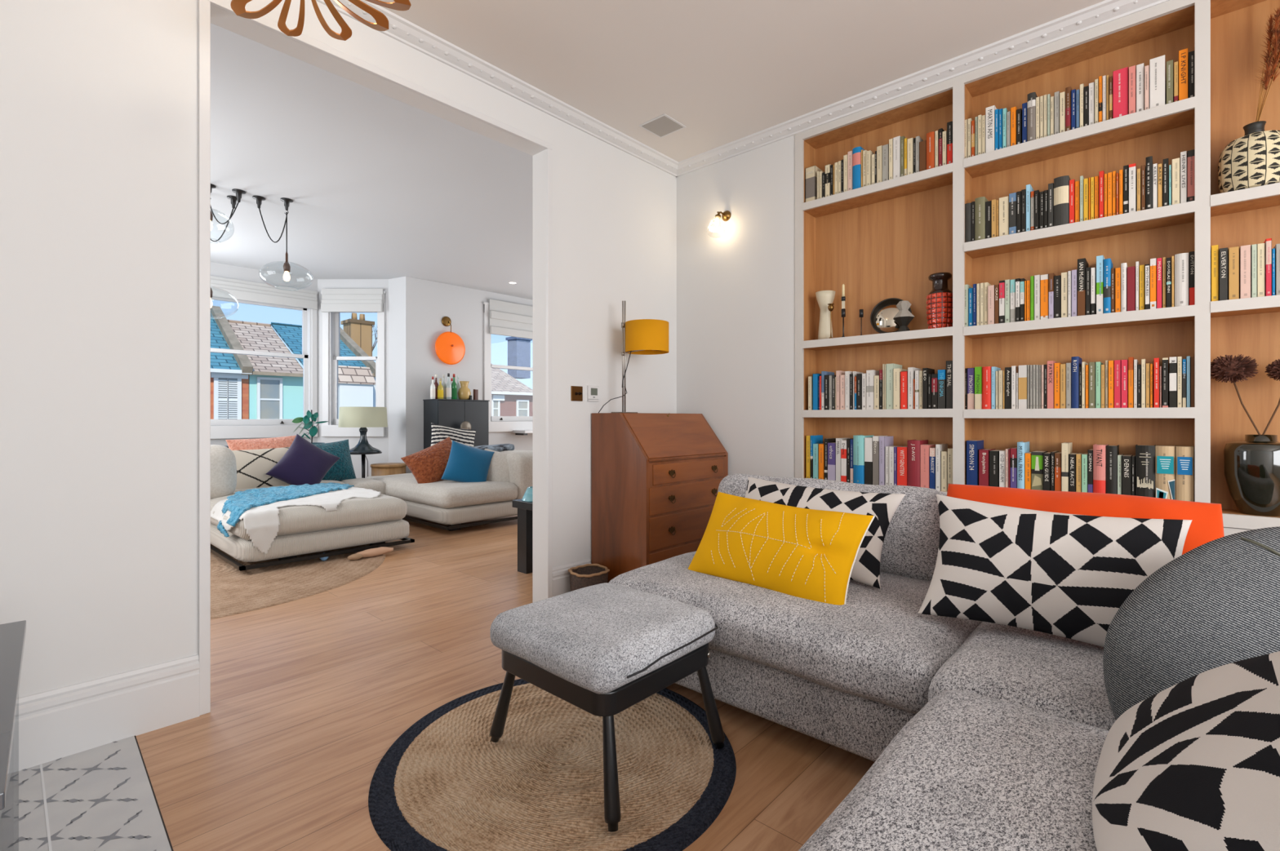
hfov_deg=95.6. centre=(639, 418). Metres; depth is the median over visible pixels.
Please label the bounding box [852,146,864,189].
book
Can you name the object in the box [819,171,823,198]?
book
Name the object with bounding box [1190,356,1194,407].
book
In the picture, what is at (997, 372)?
book
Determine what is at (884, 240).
bookcase
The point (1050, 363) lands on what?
book
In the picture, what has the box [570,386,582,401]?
light switch
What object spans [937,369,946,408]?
book
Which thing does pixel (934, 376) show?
book
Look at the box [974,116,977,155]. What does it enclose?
book
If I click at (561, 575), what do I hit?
baseboard
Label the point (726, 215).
wall sconce
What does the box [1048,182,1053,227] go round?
book
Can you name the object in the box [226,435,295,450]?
cushion
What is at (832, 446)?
book
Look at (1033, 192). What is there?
book
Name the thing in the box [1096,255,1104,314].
book
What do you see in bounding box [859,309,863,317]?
cup
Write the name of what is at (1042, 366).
book
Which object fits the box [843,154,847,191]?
book
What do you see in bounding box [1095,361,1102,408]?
book
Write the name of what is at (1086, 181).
book
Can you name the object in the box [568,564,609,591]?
wicker basket
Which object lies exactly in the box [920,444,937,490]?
book
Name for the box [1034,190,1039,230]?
book
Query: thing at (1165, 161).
book
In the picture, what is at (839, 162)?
book
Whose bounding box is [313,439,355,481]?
cushion
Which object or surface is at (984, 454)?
book
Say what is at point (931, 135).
book
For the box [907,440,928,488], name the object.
book
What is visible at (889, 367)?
book
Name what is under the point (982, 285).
book
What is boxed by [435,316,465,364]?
wall light
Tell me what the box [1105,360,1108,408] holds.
book
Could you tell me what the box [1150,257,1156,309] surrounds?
book
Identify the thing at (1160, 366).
book
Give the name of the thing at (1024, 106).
book
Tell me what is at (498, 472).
cushion
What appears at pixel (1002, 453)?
book
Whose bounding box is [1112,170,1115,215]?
book
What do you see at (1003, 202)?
book
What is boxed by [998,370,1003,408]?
book
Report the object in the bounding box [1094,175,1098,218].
book
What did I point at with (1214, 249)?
book
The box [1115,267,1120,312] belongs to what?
book
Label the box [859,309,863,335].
candlestick
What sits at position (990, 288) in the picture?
book
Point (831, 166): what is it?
book
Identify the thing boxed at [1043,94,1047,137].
book
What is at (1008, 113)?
book
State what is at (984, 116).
book
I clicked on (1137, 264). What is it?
book
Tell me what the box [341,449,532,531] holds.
sofa
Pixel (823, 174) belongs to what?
book
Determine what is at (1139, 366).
book
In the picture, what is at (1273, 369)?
allium
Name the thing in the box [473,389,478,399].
box
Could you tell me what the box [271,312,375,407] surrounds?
house
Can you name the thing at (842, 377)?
book
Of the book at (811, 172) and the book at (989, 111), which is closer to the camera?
the book at (989, 111)
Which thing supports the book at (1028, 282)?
on the bookcase at (884, 240)
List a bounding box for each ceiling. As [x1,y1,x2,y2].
[210,22,532,299]
[379,0,1105,161]
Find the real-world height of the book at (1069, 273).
0.207 m
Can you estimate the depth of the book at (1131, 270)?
2.43 m
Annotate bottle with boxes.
[430,377,435,399]
[434,374,438,399]
[437,378,443,399]
[441,374,445,399]
[445,373,451,399]
[451,373,457,399]
[456,375,459,399]
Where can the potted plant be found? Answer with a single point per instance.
(308, 424)
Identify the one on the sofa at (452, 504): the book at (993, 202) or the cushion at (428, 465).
the cushion at (428, 465)
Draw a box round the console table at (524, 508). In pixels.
[511,498,532,573]
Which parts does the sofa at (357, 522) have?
plinth rail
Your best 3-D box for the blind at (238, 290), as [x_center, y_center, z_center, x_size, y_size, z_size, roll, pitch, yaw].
[-4.665,-1.495,6.786,0.045,0.230,1.640,0,0,42]
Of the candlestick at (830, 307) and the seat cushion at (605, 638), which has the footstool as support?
the seat cushion at (605, 638)
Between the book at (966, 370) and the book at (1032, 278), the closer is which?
the book at (1032, 278)
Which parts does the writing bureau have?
panel, handle, handle, handle, drawer, drawer rail, drawer, drawer rail, drawer, flap moulding, drawer rail, drawer rail, drawer, panel, handle, handle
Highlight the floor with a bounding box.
[18,515,874,850]
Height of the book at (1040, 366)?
0.200 m
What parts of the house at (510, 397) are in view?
pane, pane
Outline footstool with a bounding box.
[489,582,724,832]
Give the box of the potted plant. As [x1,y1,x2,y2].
[292,409,328,444]
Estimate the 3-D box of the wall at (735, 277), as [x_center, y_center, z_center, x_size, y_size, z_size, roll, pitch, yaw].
[2.277,-0.343,2.383,5.240,2.785,0.250,0,0,42]
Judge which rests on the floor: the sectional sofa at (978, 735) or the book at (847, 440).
the sectional sofa at (978, 735)
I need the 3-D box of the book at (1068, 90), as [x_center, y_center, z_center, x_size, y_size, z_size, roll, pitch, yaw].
[1.948,-1.371,2.628,0.019,0.205,0.131,0,0,42]
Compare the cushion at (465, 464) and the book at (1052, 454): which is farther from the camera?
the cushion at (465, 464)
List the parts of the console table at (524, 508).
leg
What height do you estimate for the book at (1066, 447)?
0.257 m
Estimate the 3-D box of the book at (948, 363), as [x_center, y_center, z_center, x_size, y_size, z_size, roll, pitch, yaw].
[1.593,-0.166,2.951,0.031,0.240,0.139,0,0,42]
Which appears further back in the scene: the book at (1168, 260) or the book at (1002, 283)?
the book at (1002, 283)
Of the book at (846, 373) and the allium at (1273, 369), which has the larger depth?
the book at (846, 373)
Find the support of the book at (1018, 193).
in the bookcase at (884, 240)
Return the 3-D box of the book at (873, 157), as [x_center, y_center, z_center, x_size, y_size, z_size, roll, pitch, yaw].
[1.311,-1.349,3.205,0.017,0.173,0.127,0,0,42]
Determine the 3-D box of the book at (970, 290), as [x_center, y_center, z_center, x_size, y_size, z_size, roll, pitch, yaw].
[1.664,-0.541,2.890,0.019,0.190,0.130,0,0,42]
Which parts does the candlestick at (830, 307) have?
stem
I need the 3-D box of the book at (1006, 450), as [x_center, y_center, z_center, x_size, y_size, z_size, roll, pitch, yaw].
[1.776,0.259,2.787,0.011,0.223,0.138,0,0,42]
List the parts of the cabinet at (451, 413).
door, door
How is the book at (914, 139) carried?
on the bookcase at (884, 240)
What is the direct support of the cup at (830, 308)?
on the candlestick at (830, 307)
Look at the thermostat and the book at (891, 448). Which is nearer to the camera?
the book at (891, 448)
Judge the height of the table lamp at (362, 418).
1.176 m
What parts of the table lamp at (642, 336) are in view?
lamp shade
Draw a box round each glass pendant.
[210,183,245,241]
[210,195,239,319]
[252,195,313,289]
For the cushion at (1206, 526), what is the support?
on the sectional sofa at (978, 735)
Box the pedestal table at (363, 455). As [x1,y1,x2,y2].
[350,452,382,478]
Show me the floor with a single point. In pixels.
(310, 695)
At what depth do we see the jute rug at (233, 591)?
3.74 m
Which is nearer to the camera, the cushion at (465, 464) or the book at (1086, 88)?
the book at (1086, 88)
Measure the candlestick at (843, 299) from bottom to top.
0.236 m
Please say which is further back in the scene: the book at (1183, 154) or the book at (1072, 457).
the book at (1072, 457)
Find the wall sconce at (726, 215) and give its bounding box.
[714,210,730,226]
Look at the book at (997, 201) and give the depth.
2.77 m
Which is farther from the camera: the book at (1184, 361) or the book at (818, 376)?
the book at (818, 376)
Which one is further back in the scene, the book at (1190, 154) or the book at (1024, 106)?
the book at (1024, 106)
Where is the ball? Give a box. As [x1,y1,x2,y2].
[320,556,328,561]
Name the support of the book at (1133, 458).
in the bookcase at (884, 240)
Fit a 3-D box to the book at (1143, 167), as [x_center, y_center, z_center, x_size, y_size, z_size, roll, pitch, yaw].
[2.134,-0.954,2.456,0.013,0.193,0.128,0,0,42]
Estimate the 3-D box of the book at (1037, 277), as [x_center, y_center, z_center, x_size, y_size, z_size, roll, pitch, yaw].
[1.862,-0.550,2.705,0.021,0.209,0.128,0,0,42]
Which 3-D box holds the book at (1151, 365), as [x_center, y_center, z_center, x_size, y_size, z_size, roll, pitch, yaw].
[2.154,-0.133,2.440,0.008,0.181,0.128,0,0,42]
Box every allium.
[1210,354,1260,435]
[1262,359,1279,435]
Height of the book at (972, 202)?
0.200 m
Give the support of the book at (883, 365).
in the bookcase at (884, 240)
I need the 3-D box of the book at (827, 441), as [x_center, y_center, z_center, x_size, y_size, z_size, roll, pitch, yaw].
[1.117,0.245,3.392,0.020,0.250,0.138,0,0,42]
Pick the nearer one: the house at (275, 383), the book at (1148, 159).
the book at (1148, 159)
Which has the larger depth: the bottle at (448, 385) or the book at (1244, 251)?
the bottle at (448, 385)
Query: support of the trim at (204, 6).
attached to the wall at (99, 99)
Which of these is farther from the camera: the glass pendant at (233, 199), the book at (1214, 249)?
the glass pendant at (233, 199)
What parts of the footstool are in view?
leg, frame, leg, leg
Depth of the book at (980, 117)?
2.81 m
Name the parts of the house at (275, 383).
pane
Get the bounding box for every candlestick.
[827,303,834,338]
[841,296,845,337]
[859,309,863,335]
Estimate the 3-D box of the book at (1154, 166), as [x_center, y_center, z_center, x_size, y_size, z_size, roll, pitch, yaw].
[2.161,-0.951,2.432,0.014,0.188,0.134,0,0,42]
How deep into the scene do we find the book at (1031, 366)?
2.67 m
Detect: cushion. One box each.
[210,444,236,497]
[210,492,407,540]
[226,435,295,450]
[230,447,289,489]
[233,480,345,493]
[266,434,340,485]
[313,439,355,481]
[341,478,385,495]
[367,473,518,509]
[400,436,452,484]
[431,422,475,447]
[441,440,494,483]
[484,448,510,482]
[490,582,715,694]
[606,551,982,713]
[688,492,875,606]
[718,474,946,582]
[744,477,905,589]
[799,689,1109,850]
[917,494,1192,647]
[928,622,1115,730]
[946,484,1224,555]
[1092,651,1279,850]
[1102,526,1279,720]
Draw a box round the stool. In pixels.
[370,462,406,476]
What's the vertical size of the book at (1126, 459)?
0.209 m
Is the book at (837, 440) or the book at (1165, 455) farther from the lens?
the book at (837, 440)
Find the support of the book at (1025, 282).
on the bookcase at (884, 240)
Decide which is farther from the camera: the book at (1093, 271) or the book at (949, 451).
the book at (949, 451)
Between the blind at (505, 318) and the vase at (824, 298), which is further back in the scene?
the blind at (505, 318)
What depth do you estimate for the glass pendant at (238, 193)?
4.51 m
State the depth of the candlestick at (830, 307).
3.31 m
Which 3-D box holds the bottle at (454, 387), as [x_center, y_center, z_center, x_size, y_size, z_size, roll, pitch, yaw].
[-2.410,-0.404,7.515,0.073,0.334,0.073,0,0,42]
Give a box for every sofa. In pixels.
[210,444,414,571]
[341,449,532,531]
[606,474,1115,850]
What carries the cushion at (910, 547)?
on the sectional sofa at (978, 735)
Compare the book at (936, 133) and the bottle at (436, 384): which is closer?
the book at (936, 133)
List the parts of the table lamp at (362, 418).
lamp shade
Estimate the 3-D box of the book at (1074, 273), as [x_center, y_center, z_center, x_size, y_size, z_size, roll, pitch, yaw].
[1.966,-0.550,2.615,0.019,0.209,0.137,0,0,42]
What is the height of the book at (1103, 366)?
0.188 m
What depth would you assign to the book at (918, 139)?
3.01 m
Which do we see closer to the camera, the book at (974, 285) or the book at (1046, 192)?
the book at (1046, 192)
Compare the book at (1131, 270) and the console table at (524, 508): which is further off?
the console table at (524, 508)
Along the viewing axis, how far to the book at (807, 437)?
3.41 m
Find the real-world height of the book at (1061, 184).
0.221 m
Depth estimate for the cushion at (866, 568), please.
2.18 m
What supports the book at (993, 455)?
on the bookcase at (884, 240)
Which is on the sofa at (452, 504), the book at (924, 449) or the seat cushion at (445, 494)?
the seat cushion at (445, 494)
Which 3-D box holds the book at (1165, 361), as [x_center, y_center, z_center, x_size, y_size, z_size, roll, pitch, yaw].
[2.183,-0.143,2.410,0.018,0.203,0.130,0,0,42]
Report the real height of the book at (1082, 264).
0.254 m
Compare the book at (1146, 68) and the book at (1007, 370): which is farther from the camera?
the book at (1007, 370)
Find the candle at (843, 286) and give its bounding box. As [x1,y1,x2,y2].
[841,284,844,297]
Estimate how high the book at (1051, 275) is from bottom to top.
0.208 m
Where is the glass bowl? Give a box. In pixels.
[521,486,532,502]
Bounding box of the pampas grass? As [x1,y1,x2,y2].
[1254,6,1279,121]
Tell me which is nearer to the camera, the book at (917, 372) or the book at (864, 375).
the book at (917, 372)
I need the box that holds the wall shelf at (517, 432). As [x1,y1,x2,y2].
[511,430,532,435]
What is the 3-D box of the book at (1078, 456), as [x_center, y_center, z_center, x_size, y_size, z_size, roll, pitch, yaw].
[1.975,0.265,2.601,0.019,0.210,0.125,0,0,42]
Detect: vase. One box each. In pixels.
[457,381,471,399]
[815,290,835,339]
[893,300,914,332]
[926,272,952,328]
[1217,120,1279,193]
[1223,435,1279,516]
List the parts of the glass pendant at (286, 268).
cord, cord, bulb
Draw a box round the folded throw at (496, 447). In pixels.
[473,444,513,451]
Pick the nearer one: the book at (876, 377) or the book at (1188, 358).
the book at (1188, 358)
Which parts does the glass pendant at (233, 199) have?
cord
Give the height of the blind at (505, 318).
0.490 m
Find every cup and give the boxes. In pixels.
[827,304,834,311]
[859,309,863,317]
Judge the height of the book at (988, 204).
0.186 m
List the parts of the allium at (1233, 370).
stem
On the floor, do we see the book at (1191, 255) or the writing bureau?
the writing bureau
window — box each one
[210,275,318,439]
[320,291,386,436]
[483,302,532,432]
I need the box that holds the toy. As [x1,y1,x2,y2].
[347,553,363,560]
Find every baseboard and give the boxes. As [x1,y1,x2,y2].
[18,654,199,771]
[552,559,591,596]
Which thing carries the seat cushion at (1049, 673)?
on the sectional sofa at (978, 735)
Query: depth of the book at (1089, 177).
2.53 m
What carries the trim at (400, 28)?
attached to the wall at (99, 99)
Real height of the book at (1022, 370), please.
0.203 m
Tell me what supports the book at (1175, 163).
on the bookcase at (884, 240)
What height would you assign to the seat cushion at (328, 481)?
0.214 m
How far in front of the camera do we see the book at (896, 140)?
3.07 m
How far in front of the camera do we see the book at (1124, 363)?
2.45 m
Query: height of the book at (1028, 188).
0.223 m
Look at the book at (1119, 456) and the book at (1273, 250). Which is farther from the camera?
the book at (1119, 456)
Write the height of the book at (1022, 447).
0.256 m
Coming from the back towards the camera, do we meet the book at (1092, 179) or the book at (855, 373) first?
the book at (855, 373)
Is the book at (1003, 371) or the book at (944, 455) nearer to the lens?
the book at (1003, 371)
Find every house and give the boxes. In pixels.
[210,306,253,419]
[226,319,302,419]
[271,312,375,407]
[491,337,532,416]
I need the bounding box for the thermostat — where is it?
[586,385,599,401]
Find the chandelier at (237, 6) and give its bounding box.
[230,0,411,40]
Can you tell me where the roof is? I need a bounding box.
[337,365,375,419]
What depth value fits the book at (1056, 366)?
2.60 m
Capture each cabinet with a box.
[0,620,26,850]
[422,399,489,449]
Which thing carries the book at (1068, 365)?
in the bookcase at (884, 240)
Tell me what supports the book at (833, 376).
in the bookcase at (884, 240)
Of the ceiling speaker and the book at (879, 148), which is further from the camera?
the ceiling speaker
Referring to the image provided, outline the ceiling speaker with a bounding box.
[639,113,686,137]
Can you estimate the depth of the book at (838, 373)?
3.29 m
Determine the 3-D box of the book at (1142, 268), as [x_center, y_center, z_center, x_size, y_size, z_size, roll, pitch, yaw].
[2.134,-0.541,2.463,0.017,0.191,0.126,0,0,42]
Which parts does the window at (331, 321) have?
sash, sash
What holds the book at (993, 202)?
in the bookcase at (884, 240)
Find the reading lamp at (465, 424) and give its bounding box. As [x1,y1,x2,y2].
[460,421,471,430]
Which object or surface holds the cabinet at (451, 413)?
on the floor
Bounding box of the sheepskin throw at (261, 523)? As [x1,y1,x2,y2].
[210,486,381,554]
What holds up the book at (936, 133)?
in the bookcase at (884, 240)
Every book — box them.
[805,165,824,202]
[805,435,816,479]
[808,376,812,410]
[810,435,822,479]
[812,373,821,409]
[813,443,823,479]
[817,171,819,199]
[817,376,819,409]
[818,443,824,479]
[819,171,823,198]
[819,376,821,409]
[821,371,834,409]
[822,172,824,197]
[824,164,830,196]
[824,374,829,409]
[824,438,835,479]
[827,442,835,479]
[829,375,831,409]
[830,164,832,195]
[831,375,835,409]
[832,164,834,195]
[834,162,838,194]
[835,370,844,409]
[835,377,835,409]
[835,437,848,480]
[838,160,840,193]
[840,160,843,192]
[840,374,844,409]
[840,440,846,481]
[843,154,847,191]
[844,371,853,409]
[846,438,853,481]
[847,151,852,191]
[849,373,853,409]
[849,439,853,482]
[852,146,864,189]
[853,371,863,409]
[853,435,874,484]
[854,376,856,409]
[856,373,862,409]
[861,149,863,186]
[862,150,866,186]
[862,373,866,409]
[864,437,872,484]
[866,150,874,186]
[866,369,879,409]
[871,154,875,184]
[872,435,885,484]
[874,375,879,409]
[875,151,876,183]
[876,145,882,182]
[879,369,882,409]
[879,435,893,485]
[882,143,888,181]
[882,364,884,409]
[884,364,885,409]
[884,445,897,485]
[885,363,902,409]
[888,138,893,179]
[888,445,897,485]
[893,135,901,178]
[893,368,907,409]
[893,446,898,485]
[897,446,907,486]
[900,136,905,176]
[900,371,907,408]
[904,137,907,175]
[906,137,913,174]
[907,367,920,408]
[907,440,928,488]
[913,137,915,173]
[913,379,915,408]
[915,135,923,172]
[915,370,919,408]
[919,140,926,171]
[919,370,922,408]
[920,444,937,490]
[922,368,934,408]
[926,131,934,169]
[928,373,931,408]
[929,447,935,490]
[931,373,937,408]
[934,130,938,167]
[935,444,947,491]
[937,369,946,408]
[938,128,944,166]
[940,450,947,491]
[942,130,946,165]
[946,120,952,164]
[946,360,952,408]
[947,448,952,485]
[964,119,967,158]
[964,203,971,242]
[964,284,973,326]
[964,368,967,409]
[966,440,983,485]
[967,118,972,157]
[967,368,974,409]
[968,288,973,326]
[971,120,974,156]
[971,201,974,241]
[973,284,976,325]
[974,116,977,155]
[974,196,988,240]
[974,366,982,409]
[976,283,980,325]
[977,114,982,155]
[978,448,995,486]
[980,283,984,324]
[982,115,985,153]
[982,366,991,408]
[984,282,991,324]
[985,105,996,152]
[985,200,991,239]
[987,284,994,324]
[989,449,1004,487]
[991,199,996,237]
[991,366,1000,408]
[994,284,999,324]
[995,108,998,150]
[995,371,998,408]
[996,200,999,236]
[998,108,1002,149]
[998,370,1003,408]
[999,195,1008,235]
[999,280,1004,323]
[999,449,1005,487]
[1002,107,1008,148]
[1003,370,1004,408]
[1004,279,1009,323]
[1004,367,1011,408]
[1005,448,1010,487]
[1006,111,1010,146]
[1008,192,1016,234]
[1008,448,1010,488]
[1009,279,1015,322]
[1010,106,1017,146]
[1010,447,1017,488]
[1011,365,1016,408]
[1015,278,1020,321]
[1016,108,1022,144]
[1016,191,1021,233]
[1016,366,1017,408]
[1017,364,1026,408]
[1017,441,1029,488]
[1020,278,1026,321]
[1021,189,1026,232]
[1022,102,1027,142]
[1024,280,1026,320]
[1024,452,1031,489]
[1026,184,1034,231]
[1026,280,1030,320]
[1026,364,1030,408]
[1027,92,1037,141]
[1030,275,1034,320]
[1030,364,1032,408]
[1031,191,1034,230]
[1031,451,1047,490]
[1032,364,1035,408]
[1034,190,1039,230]
[1034,275,1039,319]
[1035,97,1039,139]
[1035,364,1039,408]
[1039,191,1044,229]
[1039,364,1041,408]
[1040,95,1043,137]
[1040,274,1048,319]
[1041,364,1044,408]
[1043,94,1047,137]
[1043,452,1050,490]
[1044,190,1048,227]
[1044,364,1047,408]
[1047,93,1050,136]
[1047,360,1057,408]
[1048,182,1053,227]
[1048,273,1055,318]
[1050,96,1054,135]
[1050,451,1058,491]
[1053,175,1070,226]
[1053,275,1061,318]
[1053,363,1061,408]
[1054,91,1059,133]
[1054,452,1061,491]
[1059,91,1065,133]
[1060,364,1066,408]
[1061,271,1067,317]
[1061,442,1072,491]
[1065,86,1071,131]
[1066,363,1071,408]
[1067,271,1071,316]
[1068,453,1078,492]
[1069,179,1075,223]
[1071,88,1075,129]
[1071,269,1077,316]
[1071,356,1082,408]
[1075,88,1079,128]
[1075,180,1079,222]
[1075,453,1084,492]
[1077,257,1088,315]
[1079,367,1081,408]
[1080,83,1084,127]
[1080,175,1084,221]
[1081,361,1088,408]
[1081,453,1087,492]
[1083,177,1088,221]
[1084,85,1088,126]
[1085,266,1090,315]
[1085,364,1088,408]
[1087,448,1093,493]
[1088,81,1094,124]
[1088,177,1090,219]
[1088,362,1095,408]
[1090,177,1094,219]
[1090,267,1096,315]
[1093,444,1107,493]
[1094,78,1098,123]
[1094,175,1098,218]
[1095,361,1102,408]
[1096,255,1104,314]
[1098,75,1102,122]
[1098,170,1104,217]
[1101,364,1105,408]
[1102,75,1106,120]
[1103,258,1112,313]
[1104,173,1107,217]
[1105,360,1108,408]
[1106,75,1109,119]
[1106,444,1119,494]
[1107,172,1112,216]
[1108,360,1114,408]
[1109,75,1112,119]
[1111,267,1115,312]
[1112,66,1128,118]
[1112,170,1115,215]
[1114,360,1120,408]
[1115,173,1119,214]
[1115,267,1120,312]
[1117,453,1123,494]
[1119,169,1123,214]
[1120,262,1127,311]
[1120,360,1128,408]
[1121,454,1132,495]
[1123,164,1128,213]
[1127,266,1135,311]
[1128,65,1136,114]
[1128,163,1137,212]
[1128,357,1134,408]
[1131,455,1135,495]
[1133,359,1137,408]
[1135,261,1139,310]
[1135,444,1155,497]
[1136,62,1144,111]
[1137,168,1141,211]
[1137,364,1141,408]
[1139,265,1145,310]
[1141,164,1146,210]
[1141,359,1146,408]
[1144,65,1149,110]
[1145,264,1150,309]
[1146,155,1152,209]
[1146,363,1150,408]
[1149,54,1165,108]
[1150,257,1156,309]
[1150,364,1153,408]
[1152,163,1157,208]
[1153,358,1159,408]
[1155,444,1175,500]
[1156,257,1162,308]
[1157,163,1162,207]
[1160,366,1161,408]
[1162,257,1165,307]
[1162,357,1168,407]
[1163,158,1168,206]
[1166,59,1173,103]
[1166,257,1171,307]
[1168,164,1171,205]
[1168,356,1177,407]
[1171,157,1180,204]
[1171,255,1174,306]
[1173,61,1177,102]
[1174,253,1188,306]
[1175,445,1193,502]
[1177,48,1187,101]
[1177,356,1182,407]
[1180,151,1186,203]
[1182,359,1186,407]
[1186,149,1194,202]
[1186,355,1190,407]
[1187,50,1194,97]
[1188,251,1194,305]
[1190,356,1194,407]
[1210,244,1218,302]
[1218,247,1227,301]
[1227,246,1239,299]
[1239,244,1250,298]
[1250,244,1257,297]
[1257,243,1265,297]
[1263,238,1271,296]
[1271,248,1275,295]
[1273,244,1279,295]
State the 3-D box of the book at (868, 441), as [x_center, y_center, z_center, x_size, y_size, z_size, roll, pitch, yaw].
[1.296,0.239,3.223,0.042,0.261,0.138,0,0,42]
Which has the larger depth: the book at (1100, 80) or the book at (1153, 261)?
the book at (1100, 80)
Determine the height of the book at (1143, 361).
0.202 m
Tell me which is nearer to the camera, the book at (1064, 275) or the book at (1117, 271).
the book at (1117, 271)
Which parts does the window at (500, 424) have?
sash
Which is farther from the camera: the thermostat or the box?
the box
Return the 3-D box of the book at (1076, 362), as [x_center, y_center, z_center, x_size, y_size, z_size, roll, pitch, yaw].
[1.969,-0.157,2.615,0.026,0.229,0.144,0,0,42]
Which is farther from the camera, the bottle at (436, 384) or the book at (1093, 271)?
the bottle at (436, 384)
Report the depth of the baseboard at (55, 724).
1.86 m
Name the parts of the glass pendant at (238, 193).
cord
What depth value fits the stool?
6.66 m
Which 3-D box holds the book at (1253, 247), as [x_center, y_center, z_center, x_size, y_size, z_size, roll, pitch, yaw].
[2.368,-0.555,2.243,0.014,0.204,0.132,0,0,42]
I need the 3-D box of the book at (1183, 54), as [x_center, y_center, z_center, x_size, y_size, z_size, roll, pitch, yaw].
[2.225,-1.375,2.376,0.028,0.213,0.127,0,0,42]
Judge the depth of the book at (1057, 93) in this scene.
2.61 m
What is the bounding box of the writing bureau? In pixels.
[591,413,728,580]
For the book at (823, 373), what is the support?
in the bookcase at (884, 240)
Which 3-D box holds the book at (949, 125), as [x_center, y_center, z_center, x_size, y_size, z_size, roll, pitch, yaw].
[1.597,-1.373,2.954,0.024,0.220,0.138,0,0,42]
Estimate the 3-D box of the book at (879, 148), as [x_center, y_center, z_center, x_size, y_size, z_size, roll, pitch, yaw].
[1.335,-1.367,3.181,0.027,0.207,0.126,0,0,42]
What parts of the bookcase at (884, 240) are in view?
shelf, shelf, shelf, shelf, shelf, board, cupboard door, shelf, shelf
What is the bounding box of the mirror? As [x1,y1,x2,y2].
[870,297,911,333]
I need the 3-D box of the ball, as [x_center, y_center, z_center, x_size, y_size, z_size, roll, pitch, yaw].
[-2.295,1.009,4.215,0.059,0.058,0.058,0,0,42]
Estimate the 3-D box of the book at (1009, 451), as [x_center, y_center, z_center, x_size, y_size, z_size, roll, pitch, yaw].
[1.785,0.259,2.782,0.006,0.222,0.138,0,0,42]
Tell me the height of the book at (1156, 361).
0.204 m
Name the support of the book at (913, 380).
in the bookcase at (884, 240)
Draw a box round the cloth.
[355,546,393,557]
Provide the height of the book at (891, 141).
0.225 m
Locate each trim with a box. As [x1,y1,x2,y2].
[198,0,552,715]
[315,0,679,177]
[676,0,1169,177]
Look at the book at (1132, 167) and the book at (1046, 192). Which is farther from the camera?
the book at (1046, 192)
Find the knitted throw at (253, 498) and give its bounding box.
[217,482,354,537]
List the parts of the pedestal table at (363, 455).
stem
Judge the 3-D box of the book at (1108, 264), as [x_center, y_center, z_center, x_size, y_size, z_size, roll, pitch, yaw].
[2.050,-0.565,2.539,0.024,0.237,0.143,0,0,42]
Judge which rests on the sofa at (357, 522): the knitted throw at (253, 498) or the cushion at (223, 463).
the cushion at (223, 463)
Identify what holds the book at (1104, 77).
in the bookcase at (884, 240)
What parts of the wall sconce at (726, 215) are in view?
bulb, arm, wall plate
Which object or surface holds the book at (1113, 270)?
on the bookcase at (884, 240)
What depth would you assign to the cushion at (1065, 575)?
1.59 m
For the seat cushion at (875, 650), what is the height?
0.204 m
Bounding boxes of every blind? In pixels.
[210,275,317,309]
[320,288,382,312]
[488,299,532,339]
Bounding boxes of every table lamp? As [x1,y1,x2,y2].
[337,406,387,478]
[598,301,668,413]
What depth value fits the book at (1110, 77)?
2.48 m
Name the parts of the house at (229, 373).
pane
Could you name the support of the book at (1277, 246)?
in the bookcase at (884, 240)
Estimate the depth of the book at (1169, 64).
2.35 m
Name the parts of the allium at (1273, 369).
stem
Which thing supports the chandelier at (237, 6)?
hanging from the ceiling at (726, 71)
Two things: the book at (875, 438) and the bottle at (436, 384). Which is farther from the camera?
the bottle at (436, 384)
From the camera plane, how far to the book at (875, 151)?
3.15 m
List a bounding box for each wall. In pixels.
[0,0,676,697]
[210,262,317,445]
[317,279,388,478]
[388,276,405,462]
[405,276,532,474]
[676,134,795,479]
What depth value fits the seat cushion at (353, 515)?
4.29 m
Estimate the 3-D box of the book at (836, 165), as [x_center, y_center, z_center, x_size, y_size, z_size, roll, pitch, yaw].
[1.160,-1.357,3.346,0.018,0.189,0.137,0,0,42]
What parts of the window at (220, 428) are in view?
sash, sash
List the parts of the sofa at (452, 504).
plinth rail, backrest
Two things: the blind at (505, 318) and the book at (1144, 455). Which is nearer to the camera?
the book at (1144, 455)
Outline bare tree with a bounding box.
[372,324,377,351]
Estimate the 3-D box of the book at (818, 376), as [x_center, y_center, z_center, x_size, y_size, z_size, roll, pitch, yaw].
[1.085,-0.143,3.419,0.008,0.195,0.136,0,0,42]
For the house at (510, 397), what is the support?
on the ground
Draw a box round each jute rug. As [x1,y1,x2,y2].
[210,544,385,619]
[368,679,736,850]
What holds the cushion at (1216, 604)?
on the sectional sofa at (978, 735)
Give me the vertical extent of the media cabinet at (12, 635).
0.572 m
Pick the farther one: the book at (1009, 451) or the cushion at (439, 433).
the cushion at (439, 433)
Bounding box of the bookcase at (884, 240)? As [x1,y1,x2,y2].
[795,0,1279,536]
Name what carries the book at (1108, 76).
in the bookcase at (884, 240)
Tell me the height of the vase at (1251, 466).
0.305 m
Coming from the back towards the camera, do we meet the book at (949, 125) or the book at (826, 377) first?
the book at (826, 377)
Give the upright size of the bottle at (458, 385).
0.321 m
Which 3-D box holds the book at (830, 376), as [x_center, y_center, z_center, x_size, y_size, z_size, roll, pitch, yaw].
[1.134,-0.144,3.372,0.015,0.197,0.132,0,0,42]
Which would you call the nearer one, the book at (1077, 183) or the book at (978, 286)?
the book at (1077, 183)

